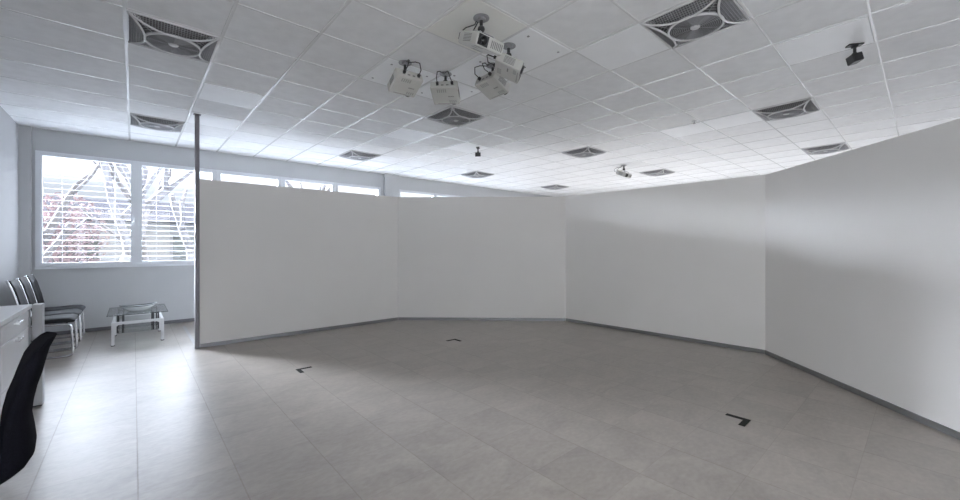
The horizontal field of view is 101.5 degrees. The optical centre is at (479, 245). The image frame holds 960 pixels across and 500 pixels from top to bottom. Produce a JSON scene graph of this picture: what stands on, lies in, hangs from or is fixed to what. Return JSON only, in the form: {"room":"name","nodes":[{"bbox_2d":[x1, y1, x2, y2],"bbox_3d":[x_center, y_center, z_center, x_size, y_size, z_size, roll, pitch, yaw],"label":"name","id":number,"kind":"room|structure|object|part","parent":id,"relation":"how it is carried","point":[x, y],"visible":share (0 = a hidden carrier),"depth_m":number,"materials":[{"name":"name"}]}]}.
{"room":"studio","nodes":[
{"label":"studio","id":0,"kind":"room"},
{"bbox_2d":[0,106,17,305],"bbox_3d":[-3.043,-0.247,1.416,0.200,3.195,11.750,0,0,-41],"label":"wall","id":1,"kind":"structure","parent":0,"point":[8,126],"depth_m":5.21,"materials":[{"name":"paint"}]},
{"bbox_2d":[18,125,551,337],"bbox_3d":[-1.961,-0.247,9.972,12.745,3.195,0.350,0,0,-41],"label":"wall","id":2,"kind":"structure","parent":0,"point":[99,290],"depth_m":6.50,"materials":[{"name":"white paint"}]},
{"bbox_2d":[35,150,135,266],"bbox_3d":[-6.153,-0.550,6.176,1.125,1.730,0.125,0,0,-41],"label":"window","id":3,"kind":"structure","parent":2,"relation":"attached to","point":[39,155],"depth_m":5.98,"materials":[{"name":"grey"}]},
{"bbox_2d":[43,159,130,257],"bbox_3d":[-6.243,-0.547,6.278,1.085,1.715,0.065,0,0,-41],"label":"blind","id":4,"kind":"object","parent":2,"relation":"attached to","point":[43,159],"visible":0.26,"depth_m":6.25,"materials":[{"name":"grey plastic"}]},
{"bbox_2d":[55,318,194,334],"bbox_3d":[-4.470,1.323,7.650,5.670,0.055,0.012,0,0,-41],"label":"baseboard","id":5,"kind":"structure","parent":2,"relation":"attached to","point":[189,319],"depth_m":6.48,"materials":[{"name":"grey"}]},
{"bbox_2d":[136,161,215,264],"bbox_3d":[-5.314,-0.550,6.917,1.115,1.730,0.125,0,0,-41],"label":"window","id":6,"kind":"structure","parent":2,"relation":"attached to","point":[139,164],"depth_m":6.58,"materials":[{"name":"grey"}]},
{"bbox_2d":[142,168,209,260],"bbox_3d":[-5.403,-0.547,7.019,1.075,1.715,0.065,0,0,-41],"label":"blind","id":7,"kind":"object","parent":2,"relation":"attached to","point":[156,170],"visible":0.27,"depth_m":6.82,"materials":[{"name":"grey plastic"}]},
{"bbox_3d":[-5.383,-0.555,6.996,0.595,1.700,0.004,0,0,-41],"label":"ladder cord","id":8,"kind":"part","parent":7,"relation":"part of","materials":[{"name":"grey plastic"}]},
{"bbox_2d":[216,170,281,185],"bbox_3d":[-4.479,-0.550,7.654,1.112,1.730,0.125,0,0,-41],"label":"window","id":9,"kind":"structure","parent":2,"relation":"attached to","point":[218,172],"depth_m":7.62,"materials":[{"name":"grey"}]},
{"bbox_2d":[282,177,334,190],"bbox_3d":[-3.649,-0.550,8.386,1.100,1.730,0.125,0,0,-41],"label":"window","id":10,"kind":"structure","parent":2,"relation":"attached to","point":[284,179],"depth_m":8.36,"materials":[{"name":"grey"}]},
{"bbox_2d":[335,182,380,195],"bbox_3d":[-2.822,-0.550,9.116,1.108,1.730,0.125,0,0,-41],"label":"window","id":11,"kind":"structure","parent":2,"relation":"attached to","point":[378,189],"depth_m":9.09,"materials":[{"name":"grey"}]},
{"bbox_2d":[399,189,434,196],"bbox_3d":[-1.633,-0.550,10.165,1.123,1.730,0.125,0,0,-41],"label":"window","id":12,"kind":"structure","parent":2,"relation":"attached to","point":[400,190],"depth_m":10.14,"materials":[{"name":"grey"}]},
{"bbox_2d":[435,193,465,196],"bbox_3d":[-0.797,-0.550,10.903,1.107,1.730,0.125,0,0,-41],"label":"window","id":13,"kind":"structure","parent":2,"relation":"attached to","point":[436,194],"depth_m":10.75,"materials":[{"name":"grey"}]},
{"bbox_2d":[0,284,959,499],"bbox_3d":[1.810,1.400,5.698,13.145,0.100,11.750,0,0,-41],"label":"floor","id":14,"kind":"structure","parent":0,"point":[397,409],"depth_m":3.00,"materials":[{"name":"grey tile"}]},
{"bbox_2d":[0,311,27,418],"bbox_3d":[-3.596,0.938,2.722,0.553,0.824,0.890,0,0,-41],"label":"base cabinet","id":15,"kind":"object","parent":14,"relation":"on","point":[14,334],"visible":0.62,"depth_m":2.76,"materials":[{"name":"white laminate"}]},
{"bbox_3d":[-3.416,1.131,2.880,0.020,0.317,0.882,0,0,-41],"label":"drawer","id":16,"kind":"part","parent":15,"relation":"part of","materials":[{"name":"white laminate"}]},
{"bbox_3d":[-3.416,0.811,2.880,0.020,0.307,0.882,0,0,-41],"label":"drawer","id":17,"kind":"part","parent":15,"relation":"part of","materials":[{"name":"white laminate"}]},
{"bbox_3d":[-3.416,0.591,2.880,0.020,0.118,0.882,0,0,-41],"label":"drawer","id":18,"kind":"part","parent":15,"relation":"part of","materials":[{"name":"white laminate"}]},
{"bbox_3d":[-3.399,0.688,2.896,0.027,0.018,0.140,0,0,-41],"label":"drawer handle","id":19,"kind":"part","parent":15,"relation":"part of","materials":[{"name":"white metal"}]},
{"bbox_2d":[0,303,44,406],"bbox_3d":[-2.856,0.920,1.867,0.658,0.860,3.480,0,0,-41],"label":"desk","id":20,"kind":"object","parent":14,"relation":"on","point":[7,313],"visible":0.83,"depth_m":3.29,"materials":[{"name":"white laminate"}]},
{"bbox_3d":[-3.947,0.907,3.122,0.492,0.766,0.025,0,0,-41],"label":"panel","id":21,"kind":"part","parent":20,"relation":"part of","materials":[{"name":"grey paint"}]},
{"bbox_3d":[-3.750,0.914,3.333,0.060,0.847,0.100,0,0,-41],"label":"leg","id":22,"kind":"part","parent":20,"relation":"part of","materials":[{"name":"grey paint"}]},
{"bbox_2d":[0,331,56,484],"bbox_3d":[-1.991,0.858,1.396,0.630,0.980,0.662,0,0,41],"label":"office chair","id":23,"kind":"object","parent":14,"relation":"on","point":[18,435],"visible":1,"depth_m":1.46,"materials":[{"name":"black fabric"}]},
{"bbox_2d":[5,278,78,359],"bbox_3d":[-5.308,0.870,4.772,0.570,0.958,0.435,0,0,-41],"label":"chair","id":24,"kind":"object","parent":14,"relation":"on","point":[18,294],"visible":0.62,"depth_m":4.74,"materials":[{"name":"silver metal"}]},
{"bbox_3d":[-5.459,0.611,4.639,0.150,0.424,0.380,0,0,-41],"label":"backrest","id":25,"kind":"part","parent":24,"relation":"part of","materials":[{"name":"black leather"}]},
{"bbox_3d":[-5.250,0.900,4.823,0.418,0.060,0.430,0,0,-41],"label":"seat","id":26,"kind":"part","parent":24,"relation":"part of","materials":[{"name":"black leather"}]},
{"bbox_2d":[16,276,81,350],"bbox_3d":[-5.638,0.870,5.147,0.570,0.958,0.435,0,0,-41],"label":"chair","id":27,"kind":"object","parent":14,"relation":"on","point":[23,280],"visible":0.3,"depth_m":5.13,"materials":[{"name":"silver metal"}]},
{"bbox_3d":[-5.790,0.611,5.014,0.150,0.424,0.380,0,0,-41],"label":"backrest","id":28,"kind":"part","parent":27,"relation":"part of","materials":[{"name":"black leather"}]},
{"bbox_3d":[-5.581,0.900,5.198,0.418,0.060,0.430,0,0,-41],"label":"seat","id":29,"kind":"part","parent":27,"relation":"part of","materials":[{"name":"black leather"}]},
{"bbox_2d":[25,274,85,343],"bbox_3d":[-5.976,0.870,5.529,0.570,0.958,0.435,0,0,-41],"label":"chair","id":30,"kind":"object","parent":14,"relation":"on","point":[31,278],"visible":0.46,"depth_m":5.50,"materials":[{"name":"silver metal"}]},
{"bbox_3d":[-6.127,0.611,5.396,0.150,0.424,0.380,0,0,-41],"label":"backrest","id":31,"kind":"part","parent":30,"relation":"part of","materials":[{"name":"black leather"}]},
{"bbox_3d":[-5.919,0.900,5.580,0.418,0.060,0.430,0,0,-41],"label":"seat","id":32,"kind":"part","parent":30,"relation":"part of","materials":[{"name":"black leather"}]},
{"bbox_2d":[106,304,167,346],"bbox_3d":[-5.011,1.139,5.754,0.640,0.422,0.950,0,0,-41],"label":"coffee table","id":33,"kind":"object","parent":14,"relation":"on","point":[160,319],"visible":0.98,"depth_m":5.61,"materials":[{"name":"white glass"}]},
{"bbox_3d":[-4.912,1.185,5.308,0.111,0.306,0.050,0,0,-41],"label":"leg","id":34,"kind":"part","parent":33,"relation":"part of","materials":[{"name":"grey"}]},
{"bbox_3d":[-5.011,0.933,5.754,0.630,0.010,0.940,0,0,-41],"label":"glass","id":35,"kind":"part","parent":33,"relation":"part of","materials":[{"name":"clear glass"}]},
{"bbox_3d":[-5.011,1.047,5.754,0.544,0.022,0.750,0,0,-41],"label":"rail","id":36,"kind":"part","parent":33,"relation":"part of","materials":[{"name":"grey"}]},
{"bbox_3d":[-5.276,1.048,6.054,0.330,0.031,0.040,0,0,-41],"label":"cross rail","id":37,"kind":"part","parent":33,"relation":"part of","materials":[{"name":"grey"}]},
{"bbox_2d":[119,302,156,310],"bbox_3d":[-4.921,0.880,5.660,0.222,0.093,0.422,0,0,39],"label":"dish","id":38,"kind":"object","parent":33,"relation":"on","point":[138,307],"visible":1,"depth_m":5.61,"materials":[{"name":"grey"}]},
{"bbox_3d":[-4.746,1.048,5.454,0.330,0.031,0.040,0,0,-41],"label":"cross rail","id":39,"kind":"part","parent":33,"relation":"part of","materials":[{"name":"grey"}]},
{"bbox_3d":[-4.581,1.185,5.600,0.111,0.306,0.050,0,0,-41],"label":"leg","id":40,"kind":"part","parent":33,"relation":"part of","materials":[{"name":"grey"}]},
{"bbox_2d":[183,326,194,345],"bbox_3d":[-4.363,1.346,5.899,0.038,0.008,1.780,0,0,-41],"label":"partition support foot","id":41,"kind":"object","parent":14,"relation":"on","point":[184,327],"visible":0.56,"depth_m":5.88,"materials":[{"name":"grey"}]},
{"bbox_2d":[193,113,200,348],"bbox_3d":[-3.737,-0.195,5.184,0.080,3.090,0.090,0,0,-41],"label":"support post","id":42,"kind":"object","parent":14,"relation":"on","point":[197,116],"visible":1,"depth_m":5.16,"materials":[{"name":"grey metal"}]},
{"bbox_2d":[200,179,397,347],"bbox_3d":[-2.634,0.230,6.210,2.962,2.239,0.102,0,0,-41],"label":"partition wall","id":43,"kind":"structure","parent":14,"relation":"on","point":[276,261],"depth_m":5.95,"materials":[{"name":"white painted plasterboard"}]},
{"bbox_2d":[295,366,310,372],"bbox_3d":[-1.901,1.349,4.281,0.165,0.002,0.165,0,0,-41],"label":"tape mark","id":44,"kind":"object","parent":14,"relation":"on","point":[298,370],"visible":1,"depth_m":4.28,"materials":[{"name":"grey plastic"}]},
{"bbox_2d":[398,197,564,320],"bbox_3d":[0.023,0.230,7.157,3.036,2.239,0.102,0,0,2],"label":"partition wall","id":45,"kind":"structure","parent":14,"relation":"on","point":[460,258],"depth_m":7.12,"materials":[{"name":"white painted plasterboard"}]},
{"bbox_2d":[565,174,765,353],"bbox_3d":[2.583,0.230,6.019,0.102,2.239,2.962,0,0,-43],"label":"partition wall","id":46,"kind":"structure","parent":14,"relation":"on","point":[685,262],"depth_m":5.71,"materials":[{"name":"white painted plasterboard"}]},
{"bbox_2d":[725,413,750,426],"bbox_3d":[1.983,1.349,3.047,0.165,0.002,0.165,0,0,-41],"label":"tape mark","id":47,"kind":"object","parent":14,"relation":"on","point":[744,422],"visible":1,"depth_m":3.03,"materials":[{"name":"grey plastic"}]},
{"bbox_2d":[765,119,959,439],"bbox_3d":[3.457,0.230,3.427,0.103,2.239,2.975,0,0,6],"label":"partition wall","id":48,"kind":"structure","parent":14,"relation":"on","point":[862,244],"depth_m":3.41,"materials":[{"name":"white painted plasterboard"}]},
{"bbox_2d":[0,0,959,196],"bbox_3d":[1.827,-1.795,5.679,12.745,0.100,11.300,0,0,-41],"label":"ceiling","id":49,"kind":"structure","parent":0,"point":[580,23],"depth_m":4.24,"materials":[{"name":"tile"}]},
{"bbox_2d":[130,113,184,131],"bbox_3d":[-4.558,-1.709,5.545,0.580,0.070,0.580,0,0,-41],"label":"ceiling fan","id":50,"kind":"object","parent":49,"relation":"attached to","point":[143,121],"visible":1,"depth_m":5.45,"materials":[{"name":"grey metal"}]},
{"bbox_2d":[141,123,170,130],"bbox_3d":[-4.558,-1.685,5.545,0.367,0.008,0.367,0,0,-41],"label":"grille","id":51,"kind":"object","parent":50,"relation":"attached to","point":[153,126],"depth_m":5.53,"materials":[{"name":"grey metal"}]},
{"bbox_2d":[127,9,219,62],"bbox_3d":[-2.573,-1.709,3.295,0.580,0.070,0.580,0,0,-41],"label":"ceiling fan","id":52,"kind":"object","parent":49,"relation":"attached to","point":[143,30],"visible":1,"depth_m":3.21,"materials":[{"name":"grey"}]},
{"bbox_2d":[147,35,198,55],"bbox_3d":[-2.573,-1.685,3.295,0.367,0.008,0.367,0,0,-41],"label":"grille","id":53,"kind":"object","parent":52,"relation":"attached to","point":[177,45],"depth_m":3.29,"materials":[{"name":"grey"}]},
{"bbox_2d":[188,112,241,129],"bbox_3d":[-3.711,-1.741,5.492,0.568,0.008,0.576,0,0,-41],"label":"ceiling plate","id":54,"kind":"object","parent":49,"relation":"attached to","point":[205,119],"visible":1,"depth_m":5.48,"materials":[{"name":"white"}]},
{"bbox_2d":[198,83,263,108],"bbox_3d":[-2.917,-1.741,4.592,0.568,0.008,0.576,0,0,-41],"label":"ceiling plate","id":55,"kind":"object","parent":49,"relation":"attached to","point":[210,92],"visible":1,"depth_m":4.56,"materials":[{"name":"white"}]},
{"bbox_2d":[339,150,380,160],"bbox_3d":[-2.308,-1.709,7.529,0.580,0.070,0.580,0,0,-41],"label":"ceiling fan","id":56,"kind":"object","parent":49,"relation":"attached to","point":[352,154],"visible":1,"depth_m":7.42,"materials":[{"name":"grey metal"}]},
{"bbox_2d":[350,156,368,159],"bbox_3d":[-2.308,-1.685,7.529,0.367,0.008,0.367,0,0,-41],"label":"grille","id":57,"kind":"object","parent":56,"relation":"attached to","point":[351,157],"depth_m":7.52,"materials":[{"name":"grey metal"}]},
{"bbox_3d":[-2.308,-1.736,7.529,0.580,0.015,0.580,0,0,-41],"label":"frame","id":58,"kind":"part","parent":56,"relation":"part of","materials":[{"name":"grey plastic"}]},
{"bbox_2d":[362,58,437,85],"bbox_3d":[-0.826,-1.739,4.036,0.568,0.010,0.576,0,0,-41],"label":"ceiling plate","id":59,"kind":"object","parent":49,"relation":"attached to","point":[382,73],"visible":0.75,"depth_m":3.93,"materials":[{"name":"grey"}]},
{"bbox_2d":[387,59,422,96],"bbox_3d":[-0.692,-1.598,3.697,0.273,0.276,0.324,0,0,-35],"label":"projector","id":60,"kind":"object","parent":59,"relation":"hanging from","point":[405,82],"visible":1,"depth_m":3.67,"materials":[{"name":"white plastic"}]},
{"bbox_2d":[393,78,413,95],"bbox_3d":[-0.696,-1.501,3.715,0.195,0.080,0.176,0,0,-35],"label":"vent","id":61,"kind":"object","parent":60,"relation":"attached to","point":[403,86],"depth_m":3.70,"materials":[{"name":"grey plastic"}]},
{"bbox_3d":[-0.710,-1.726,3.721,0.124,0.022,0.124,0,0,-35],"label":"mount plate","id":62,"kind":"part","parent":60,"relation":"part of","materials":[{"name":"grey metal"}]},
{"bbox_2d":[384,128,432,141],"bbox_3d":[-1.117,-1.741,6.180,0.568,0.008,0.576,0,0,-41],"label":"ceiling plate","id":63,"kind":"object","parent":49,"relation":"attached to","point":[405,134],"visible":1,"depth_m":6.17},
{"bbox_2d":[416,76,453,98],"bbox_3d":[-0.484,-1.739,4.320,0.279,0.010,0.585,0,0,-41],"label":"ceiling plate","id":64,"kind":"object","parent":49,"relation":"attached to","point":[425,91],"depth_m":4.38,"materials":[{"name":"grey"}]},
{"bbox_2d":[430,71,459,104],"bbox_3d":[-0.351,-1.598,3.931,0.273,0.276,0.324,0,0,6],"label":"projector","id":65,"kind":"object","parent":64,"relation":"hanging from","point":[443,92],"visible":1,"depth_m":3.90,"materials":[{"name":"white plastic"}]},
{"bbox_3d":[-0.348,-1.726,3.961,0.124,0.022,0.124,0,0,6],"label":"mount plate","id":66,"kind":"part","parent":65,"relation":"part of","materials":[{"name":"grey metal"}]},
{"bbox_2d":[437,89,456,103],"bbox_3d":[-0.342,-1.501,3.947,0.195,0.080,0.176,0,0,6],"label":"vent","id":67,"kind":"object","parent":65,"relation":"attached to","point":[444,96],"depth_m":3.94,"materials":[{"name":"grey plastic"}]},
{"bbox_2d":[426,106,485,126],"bbox_3d":[-0.323,-1.709,5.280,0.580,0.070,0.580,0,0,-41],"label":"ceiling fan","id":68,"kind":"object","parent":49,"relation":"attached to","point":[452,115],"visible":1,"depth_m":5.18,"materials":[{"name":"grey metal"}]},
{"bbox_2d":[443,117,468,124],"bbox_3d":[-0.323,-1.685,5.280,0.367,0.008,0.367,0,0,-41],"label":"grille","id":69,"kind":"object","parent":68,"relation":"attached to","point":[446,120],"depth_m":5.27,"materials":[{"name":"grey metal"}]},
{"bbox_2d":[445,142,489,153],"bbox_3d":[-0.217,-1.741,6.974,0.568,0.008,0.576,0,0,-41],"label":"ceiling plate","id":70,"kind":"object","parent":49,"relation":"attached to","point":[465,147],"visible":1,"depth_m":6.92,"materials":[{"name":"white"}]},
{"bbox_2d":[475,147,480,156],"bbox_3d":[-0.035,-1.653,6.917,0.094,0.165,0.110,0,0,7],"label":"sensor","id":71,"kind":"object","parent":70,"relation":"hanging from","point":[477,154],"visible":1,"depth_m":6.89,"materials":[{"name":"black plastic"}]},
{"bbox_2d":[458,82,480,100],"bbox_3d":[-0.226,-1.739,4.421,0.344,0.010,0.393,0,0,-41],"label":"ceiling plate","id":72,"kind":"object","parent":49,"relation":"attached to","point":[466,91],"depth_m":4.41,"materials":[{"name":"grey"}]},
{"bbox_2d":[426,0,526,52],"bbox_3d":[-0.032,-1.741,3.136,0.568,0.008,0.576,0,0,-41],"label":"ceiling plate","id":73,"kind":"object","parent":49,"relation":"attached to","point":[500,25],"visible":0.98,"depth_m":3.06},
{"bbox_2d":[458,13,503,55],"bbox_3d":[-0.010,-1.598,3.012,0.273,0.276,0.324,0,0,-41],"label":"projector","id":74,"kind":"object","parent":73,"relation":"hanging from","point":[482,42],"visible":1,"depth_m":2.94,"materials":[{"name":"white plastic"}]},
{"bbox_2d":[463,33,471,40],"bbox_3d":[-0.093,-1.546,2.901,0.003,0.088,0.109,0,0,-41],"label":"vent","id":75,"kind":"object","parent":74,"relation":"attached to","point":[466,36],"depth_m":2.90,"materials":[{"name":"grey plastic"}]},
{"bbox_3d":[0.010,-1.726,2.989,0.124,0.022,0.124,0,0,-41],"label":"mount plate","id":76,"kind":"part","parent":74,"relation":"part of","materials":[{"name":"grey metal"}]},
{"bbox_2d":[490,41,502,52],"bbox_3d":[0.125,-1.498,2.950,0.110,0.048,0.023,0,0,-41],"label":"vent","id":77,"kind":"object","parent":74,"relation":"attached to","point":[495,46],"depth_m":2.95,"materials":[{"name":"grey plastic"}]},
{"bbox_2d":[447,55,506,87],"bbox_3d":[0.021,-1.739,3.983,0.568,0.010,0.576,0,0,-41],"label":"ceiling plate","id":78,"kind":"object","parent":49,"relation":"attached to","point":[464,73],"visible":0.45,"depth_m":3.91,"materials":[{"name":"grey"}]},
{"bbox_2d":[474,62,510,99],"bbox_3d":[0.100,-1.598,3.756,0.324,0.276,0.273,0,0,-41],"label":"projector","id":79,"kind":"object","parent":78,"relation":"hanging from","point":[491,85],"visible":0.93,"depth_m":3.73,"materials":[{"name":"white plastic"}]},
{"bbox_2d":[480,82,504,97],"bbox_3d":[0.118,-1.501,3.761,0.176,0.080,0.195,0,0,-41],"label":"vent","id":80,"kind":"object","parent":79,"relation":"attached to","point":[490,89],"depth_m":3.76,"materials":[{"name":"grey plastic"}]},
{"bbox_2d":[461,171,493,177],"bbox_3d":[-0.059,-1.709,9.514,0.580,0.070,0.580,0,0,-41],"label":"air vent","id":81,"kind":"object","parent":49,"relation":"attached to","point":[476,174],"visible":1,"depth_m":9.38,"materials":[{"name":"grey metal"}]},
{"bbox_2d":[0,0,959,196],"bbox_3d":[1.827,-1.743,5.679,12.745,0.004,11.300,0,0,-41],"label":"ceiling grid","id":82,"kind":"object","parent":49,"relation":"attached to","point":[124,2],"depth_m":4.39,"materials":[{"name":"white metal"}]},
{"bbox_2d":[482,27,571,72],"bbox_3d":[0.418,-1.739,3.533,0.568,0.010,0.576,0,0,-41],"label":"ceiling plate","id":83,"kind":"object","parent":49,"relation":"attached to","point":[533,48],"visible":0.73,"depth_m":3.47,"materials":[{"name":"grey"}]},
{"bbox_2d":[487,42,524,83],"bbox_3d":[0.218,-1.598,3.407,0.324,0.276,0.273,0,0,1],"label":"projector","id":84,"kind":"object","parent":83,"relation":"hanging from","point":[508,67],"visible":0.94,"depth_m":3.33,"materials":[{"name":"white plastic"}]},
{"bbox_2d":[497,68,517,81],"bbox_3d":[0.235,-1.501,3.399,0.176,0.080,0.195,0,0,1],"label":"vent","id":85,"kind":"object","parent":84,"relation":"attached to","point":[511,74],"depth_m":3.42,"materials":[{"name":"grey plastic"}]},
{"bbox_2d":[504,55,514,64],"bbox_3d":[0.245,-1.546,3.272,0.109,0.088,0.003,0,0,1],"label":"vent","id":86,"kind":"object","parent":84,"relation":"attached to","point":[508,60],"depth_m":3.27,"materials":[{"name":"grey plastic"}]},
{"bbox_3d":[0.248,-1.726,3.406,0.124,0.022,0.124,0,0,1],"label":"mount plate","id":87,"kind":"part","parent":84,"relation":"part of","materials":[{"name":"grey metal"}]},
{"bbox_2d":[541,184,568,189],"bbox_3d":[2.191,-1.709,11.499,0.580,0.070,0.580,0,0,-41],"label":"ceiling fan","id":88,"kind":"object","parent":49,"relation":"attached to","point":[550,187],"visible":1,"depth_m":11.40,"materials":[{"name":"grey metal"}]},
{"bbox_2d":[562,146,606,157],"bbox_3d":[1.926,-1.709,7.265,0.580,0.070,0.580,0,0,-41],"label":"ceiling fan","id":89,"kind":"object","parent":49,"relation":"attached to","point":[585,152],"visible":1,"depth_m":7.15,"materials":[{"name":"grey metal"}]},
{"bbox_3d":[1.926,-1.736,7.265,0.580,0.015,0.580,0,0,-41],"label":"frame","id":90,"kind":"part","parent":89,"relation":"part of","materials":[{"name":"grey plastic"}]},
{"bbox_2d":[575,153,593,156],"bbox_3d":[1.926,-1.685,7.265,0.367,0.008,0.367,0,0,-41],"label":"grille","id":91,"kind":"object","parent":89,"relation":"attached to","point":[576,154],"depth_m":7.27,"materials":[{"name":"grey metal"}]},
{"bbox_2d":[576,24,668,69],"bbox_3d":[1.265,-1.741,3.480,0.568,0.008,0.576,0,0,-41],"label":"ceiling light","id":92,"kind":"object","parent":49,"relation":"attached to","point":[634,43],"visible":1,"depth_m":3.45,"materials":[{"name":"white plastic"}]},
{"bbox_2d":[614,165,631,177],"bbox_3d":[3.080,-1.598,8.479,0.273,0.276,0.324,0,0,-41],"label":"projector","id":93,"kind":"object","parent":49,"relation":"hanging from","point":[621,173],"visible":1,"depth_m":8.40,"materials":[{"name":"white plastic"}]},
{"bbox_2d":[639,169,674,175],"bbox_3d":[4.176,-1.709,9.250,0.580,0.070,0.580,0,0,-41],"label":"air vent","id":94,"kind":"object","parent":49,"relation":"attached to","point":[661,172],"visible":1,"depth_m":9.13,"materials":[{"name":"grey metal"}]},
{"bbox_2d":[660,122,713,137],"bbox_3d":[3.117,-1.741,5.915,0.568,0.008,0.576,0,0,-41],"label":"ceiling plate","id":95,"kind":"object","parent":49,"relation":"attached to","point":[699,127],"visible":1,"depth_m":5.90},
{"bbox_2d":[641,0,749,48],"bbox_3d":[1.662,-1.709,3.030,0.580,0.070,0.580,0,0,-41],"label":"ceiling fan","id":96,"kind":"object","parent":49,"relation":"attached to","point":[693,20],"visible":1,"depth_m":2.96,"materials":[{"name":"grey"}]},
{"bbox_2d":[670,15,720,39],"bbox_3d":[1.662,-1.685,3.030,0.367,0.008,0.367,0,0,-41],"label":"grille","id":97,"kind":"object","parent":96,"relation":"attached to","point":[687,27],"depth_m":3.02,"materials":[{"name":"grey"}]},
{"bbox_2d":[702,111,762,129],"bbox_3d":[3.514,-1.741,5.465,0.568,0.008,0.576,0,0,-41],"label":"ceiling plate","id":98,"kind":"object","parent":49,"relation":"attached to","point":[745,117],"visible":1,"depth_m":5.43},
{"bbox_2d":[753,98,819,120],"bbox_3d":[3.911,-1.709,5.015,0.580,0.070,0.580,0,0,-41],"label":"air vent","id":99,"kind":"object","parent":49,"relation":"attached to","point":[805,106],"visible":1,"depth_m":4.93,"materials":[{"name":"grey metal"}]},
{"bbox_2d":[769,110,802,118],"bbox_3d":[3.911,-1.685,5.015,0.367,0.008,0.367,0,0,-41],"label":"grille","id":100,"kind":"object","parent":99,"relation":"attached to","point":[779,114],"depth_m":5.02,"materials":[{"name":"grey metal"}]},
{"bbox_2d":[775,16,873,64],"bbox_3d":[2.958,-1.741,3.375,0.568,0.008,0.576,0,0,-41],"label":"ceiling plate","id":101,"kind":"object","parent":49,"relation":"attached to","point":[831,40],"visible":1,"depth_m":3.33,"materials":[{"name":"white"}]},
{"bbox_2d":[845,42,863,65],"bbox_3d":[3.229,-1.653,3.383,0.110,0.165,0.094,0,0,14],"label":"sensor","id":102,"kind":"object","parent":101,"relation":"attached to","point":[855,57],"visible":1,"depth_m":3.36,"materials":[{"name":"black plastic"}]},
{"bbox_2d":[801,142,849,154],"bbox_3d":[6.160,-1.709,7.000,0.580,0.070,0.580,0,0,-41],"label":"air vent","id":103,"kind":"object","parent":49,"relation":"attached to","point":[832,148],"visible":1,"depth_m":6.91,"materials":[{"name":"grey metal"}]},
{"bbox_2d":[813,150,837,153],"bbox_3d":[6.160,-1.685,7.000,0.367,0.008,0.367,0,0,-41],"label":"grille","id":104,"kind":"object","parent":103,"relation":"attached to","point":[814,151],"depth_m":6.99,"materials":[{"name":"grey metal"}]},
{"label":"outside","id":105,"kind":"structure","parent":0,"visible":0},
{"bbox_3d":[-25.240,2.050,43.718,140.000,0.200,81.040,0,0,-41],"label":"ground","id":106,"kind":"structure","parent":105,"visible":0},
{"bbox_2d":[43,162,100,262],"bbox_3d":[-11.221,-0.224,10.157,2.250,4.364,1.962,0,0,27],"label":"bare tree","id":107,"kind":"object","parent":106,"relation":"on","point":[53,223],"visible":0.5,"depth_m":10.14,"materials":[{"name":"grey plant"}]},
{"bbox_2d":[43,192,109,262],"bbox_3d":[-13.893,0.075,13.101,2.274,3.768,1.908,0,0,-41],"label":"shrub","id":108,"kind":"object","parent":106,"relation":"on","point":[72,247],"visible":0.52,"depth_m":13.10,"materials":[{"name":"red plant"}]},
{"bbox_2d":[43,196,194,262],"bbox_3d":[-19.011,-0.350,24.568,23.200,4.600,9.400,0,0,-41],"label":"house","id":109,"kind":"structure","parent":106,"relation":"on","point":[169,241],"depth_m":20.88,"materials":[{"name":"white"}]},
{"bbox_2d":[78,161,171,260],"bbox_3d":[-11.536,-1.033,12.870,2.293,5.972,1.681,0,0,-41],"label":"bare tree","id":110,"kind":"object","parent":106,"relation":"on","point":[114,175],"visible":0.38,"depth_m":12.77,"materials":[{"name":"grey plant"}]},
{"bbox_2d":[100,162,194,260],"bbox_3d":[-7.128,-0.623,8.197,1.638,5.210,2.530,0,0,42],"label":"bare tree","id":111,"kind":"object","parent":106,"relation":"on","point":[147,206],"visible":0.44,"depth_m":8.24,"materials":[{"name":"grey plant"}]},
{"bbox_2d":[169,189,194,259],"bbox_3d":[-7.426,-0.090,10.536,1.136,4.134,1.646,0,0,27],"label":"bare tree","id":112,"kind":"object","parent":106,"relation":"on","point":[188,244],"visible":0.14,"depth_m":10.20,"materials":[{"name":"grey plant"}]},
{"bbox_2d":[285,181,330,190],"bbox_3d":[-6.447,-1.158,14.845,2.529,6.250,3.184,0,0,-22],"label":"bare tree","id":113,"kind":"object","parent":106,"relation":"on","point":[323,187],"visible":0.09,"depth_m":14.47,"materials":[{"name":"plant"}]}
]}

